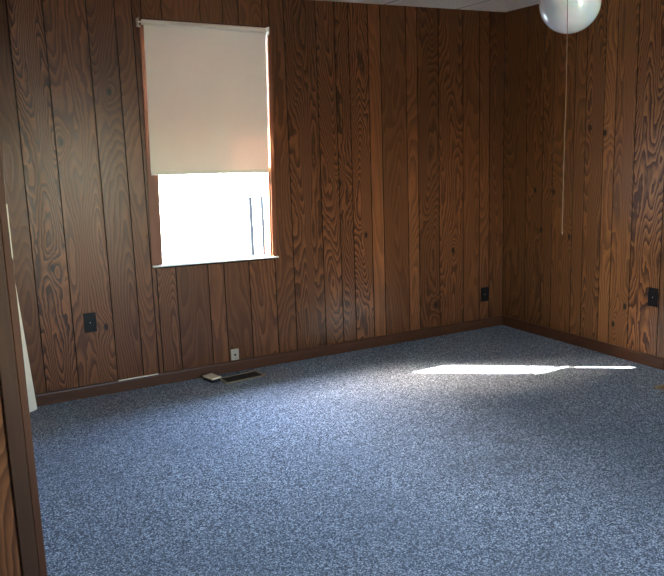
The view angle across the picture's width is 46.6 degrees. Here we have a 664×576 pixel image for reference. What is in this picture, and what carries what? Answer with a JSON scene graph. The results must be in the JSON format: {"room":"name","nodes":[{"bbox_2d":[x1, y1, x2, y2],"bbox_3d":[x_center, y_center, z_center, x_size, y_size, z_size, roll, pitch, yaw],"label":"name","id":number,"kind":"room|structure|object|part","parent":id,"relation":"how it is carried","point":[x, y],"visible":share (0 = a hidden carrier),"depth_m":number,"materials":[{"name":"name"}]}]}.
{"room":"empty bedroom","nodes":[
{"label":"empty bedroom","id":0,"kind":"room"},
{"bbox_2d":[0,223,39,575],"bbox_3d":[-1.601,-0.027,1.845,1.547,2.300,0.106,-7,12,-27],"label":"wall partition","id":1,"kind":"structure","parent":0,"point":[10,555],"depth_m":2.26,"materials":[{"name":"brown wood"}]},
{"bbox_2d":[0,147,46,575],"bbox_3d":[-0.920,-0.103,2.133,0.068,2.300,0.014,-7,12,-27],"label":"trim","id":2,"kind":"structure","parent":1,"relation":"attached to","point":[12,370],"depth_m":2.21,"materials":[{"name":"brown wood"}]},
{"bbox_2d":[158,173,263,262],"bbox_3d":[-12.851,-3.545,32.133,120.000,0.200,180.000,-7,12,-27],"label":"window pane","id":3,"kind":"structure","parent":0,"point":[203,216],"depth_m":21.96,"materials":[{"name":"glass"}]},
{"bbox_2d":[247,197,254,255],"bbox_3d":[-0.832,-0.282,8.167,0.042,1.360,0.042,-7,12,-27],"label":"fence post","id":4,"kind":"object","parent":3,"relation":"on","point":[249,198],"visible":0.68,"depth_m":8.09,"materials":[{"name":"white"}]},
{"bbox_2d":[259,196,264,254],"bbox_3d":[-0.717,-0.297,8.224,0.034,1.360,0.034,-7,12,-27],"label":"fence post","id":5,"kind":"object","parent":3,"relation":"on","point":[261,197],"visible":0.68,"depth_m":8.14,"materials":[{"name":"white"}]},
{"bbox_2d":[0,0,504,393],"bbox_3d":[-0.396,-0.641,4.929,3.753,2.300,0.095,-7,12,-27],"label":"wall","id":6,"kind":"structure","parent":0,"point":[388,120],"depth_m":4.90,"materials":[{"name":"brown wood"}]},
{"bbox_2d":[83,312,96,332],"bbox_3d":[-1.399,0.200,4.465,0.070,0.114,0.008,-7,12,-27],"label":"wall outlet","id":7,"kind":"object","parent":6,"relation":"attached to","point":[90,325],"visible":1,"depth_m":4.46,"materials":[{"name":"black plastic"}]},
{"bbox_2d":[139,18,278,267],"bbox_3d":[-0.743,-0.864,4.707,0.823,1.436,0.138,-6,11,-28],"label":"window","id":8,"kind":"structure","parent":6,"relation":"in","point":[268,178],"depth_m":4.72,"materials":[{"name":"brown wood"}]},
{"bbox_2d":[136,17,268,174],"bbox_3d":[-0.737,-1.119,4.582,0.800,0.874,0.046,-6,11,-28],"label":"roller shade","id":9,"kind":"object","parent":8,"relation":"attached to","point":[206,83],"visible":1,"depth_m":4.58,"materials":[{"name":"fabric"}]},
{"bbox_3d":[-0.722,-0.452,4.748,0.743,0.566,0.030,-6,11,-28],"label":"sash","id":10,"kind":"part","parent":8,"relation":"part of","materials":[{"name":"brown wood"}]},
{"bbox_3d":[-0.712,-0.166,4.788,0.819,0.010,0.046,-6,11,-28],"label":"sill","id":11,"kind":"part","parent":8,"relation":"part of","materials":[{"name":"white wood"}]},
{"bbox_2d":[231,349,238,360],"bbox_3d":[-0.619,0.425,4.926,0.052,0.072,0.010,-7,12,-27],"label":"wall jack","id":12,"kind":"object","parent":6,"relation":"attached to","point":[234,352],"visible":1,"depth_m":4.92,"materials":[{"name":"beige plastic"}]},
{"bbox_2d":[35,315,502,406],"bbox_3d":[-0.289,0.456,5.108,3.652,0.072,0.014,-7,12,-27],"label":"baseboard","id":13,"kind":"structure","parent":6,"relation":"attached to","point":[75,393],"depth_m":4.99,"materials":[{"name":"brown wood"}]},
{"bbox_2d":[481,287,488,301],"bbox_3d":[1.154,0.048,5.829,0.070,0.108,0.008,-7,12,-27],"label":"wall outlet","id":14,"kind":"object","parent":6,"relation":"attached to","point":[484,291],"visible":1,"depth_m":5.83,"materials":[{"name":"brown plastic"}]},
{"bbox_2d":[30,325,663,575],"bbox_3d":[0.259,0.988,2.510,5.400,0.060,5.395,-7,12,-27],"label":"floor","id":15,"kind":"structure","parent":0,"point":[501,450],"depth_m":3.42,"materials":[{"name":"blue carpet"}]},
{"bbox_2d":[16,289,36,411],"bbox_3d":[-1.753,-0.057,4.065,0.017,1.584,0.299,3,12,26],"label":"leaning board","id":16,"kind":"object","parent":15,"relation":"on","point":[30,389],"visible":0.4,"depth_m":4.26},
{"bbox_2d":[203,373,220,382],"bbox_3d":[-0.740,0.556,4.759,0.069,0.031,0.110,-11,14,-41],"label":"junction box","id":17,"kind":"object","parent":15,"relation":"on","point":[211,377],"visible":1,"depth_m":4.74,"materials":[{"name":"beige plastic"}]},
{"bbox_2d":[220,370,265,383],"bbox_3d":[-0.563,0.554,4.810,0.272,0.006,0.138,-9,12,-32],"label":"floor vent","id":18,"kind":"object","parent":15,"relation":"in","point":[250,374],"visible":0.91,"depth_m":4.81,"materials":[{"name":"brown metal"}]},
{"bbox_2d":[653,384,663,390],"bbox_3d":[1.953,0.575,4.246,0.145,0.006,0.330,-7,12,-27],"label":"floor vent","id":19,"kind":"object","parent":15,"relation":"in","point":[661,387],"visible":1,"depth_m":4.35,"materials":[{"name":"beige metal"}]},
{"bbox_2d":[319,0,538,11],"bbox_3d":[0.180,-1.331,2.080,5.400,0.060,5.400,-7,12,-27],"label":"ceiling","id":20,"kind":"structure","parent":0,"point":[479,5],"depth_m":5.14,"materials":[{"name":"paint"}]},
{"bbox_2d":[539,0,601,234],"bbox_3d":[0.776,-0.788,2.526,0.194,1.210,0.194,-7,12,-27],"label":"ceiling light","id":21,"kind":"object","parent":20,"relation":"hanging from","point":[567,17],"visible":1,"depth_m":2.45,"materials":[{"name":"white glass"}]},
{"bbox_3d":[0.755,-0.603,2.487,0.005,0.863,0.053,3,11,23],"label":"pull cord","id":22,"kind":"part","parent":21,"relation":"part of","materials":[{"name":"fabric"}]},
{"bbox_3d":[0.771,-0.927,2.500,0.194,0.198,0.194,-7,12,-27],"label":"globe","id":23,"kind":"part","parent":21,"relation":"part of","materials":[{"name":"white glass"}]},
{"bbox_2d":[502,0,663,357],"bbox_3d":[2.553,-0.476,3.513,0.100,2.300,5.395,-7,12,-27],"label":"wall","id":24,"kind":"structure","parent":0,"point":[592,280],"depth_m":5.03,"materials":[{"name":"brown wood"}]},
{"bbox_2d":[502,316,663,369],"bbox_3d":[2.541,0.626,3.686,0.014,0.072,5.184,-7,12,-27],"label":"baseboard","id":25,"kind":"structure","parent":24,"relation":"attached to","point":[646,359],"depth_m":5.18,"materials":[{"name":"brown wood"}]},
{"bbox_2d":[648,287,657,306],"bbox_3d":[1.948,0.057,4.686,0.008,0.114,0.070,-7,12,-27],"label":"wall outlet","id":26,"kind":"object","parent":24,"relation":"attached to","point":[652,292],"visible":1,"depth_m":4.68,"materials":[{"name":"brown plastic"}]}
]}

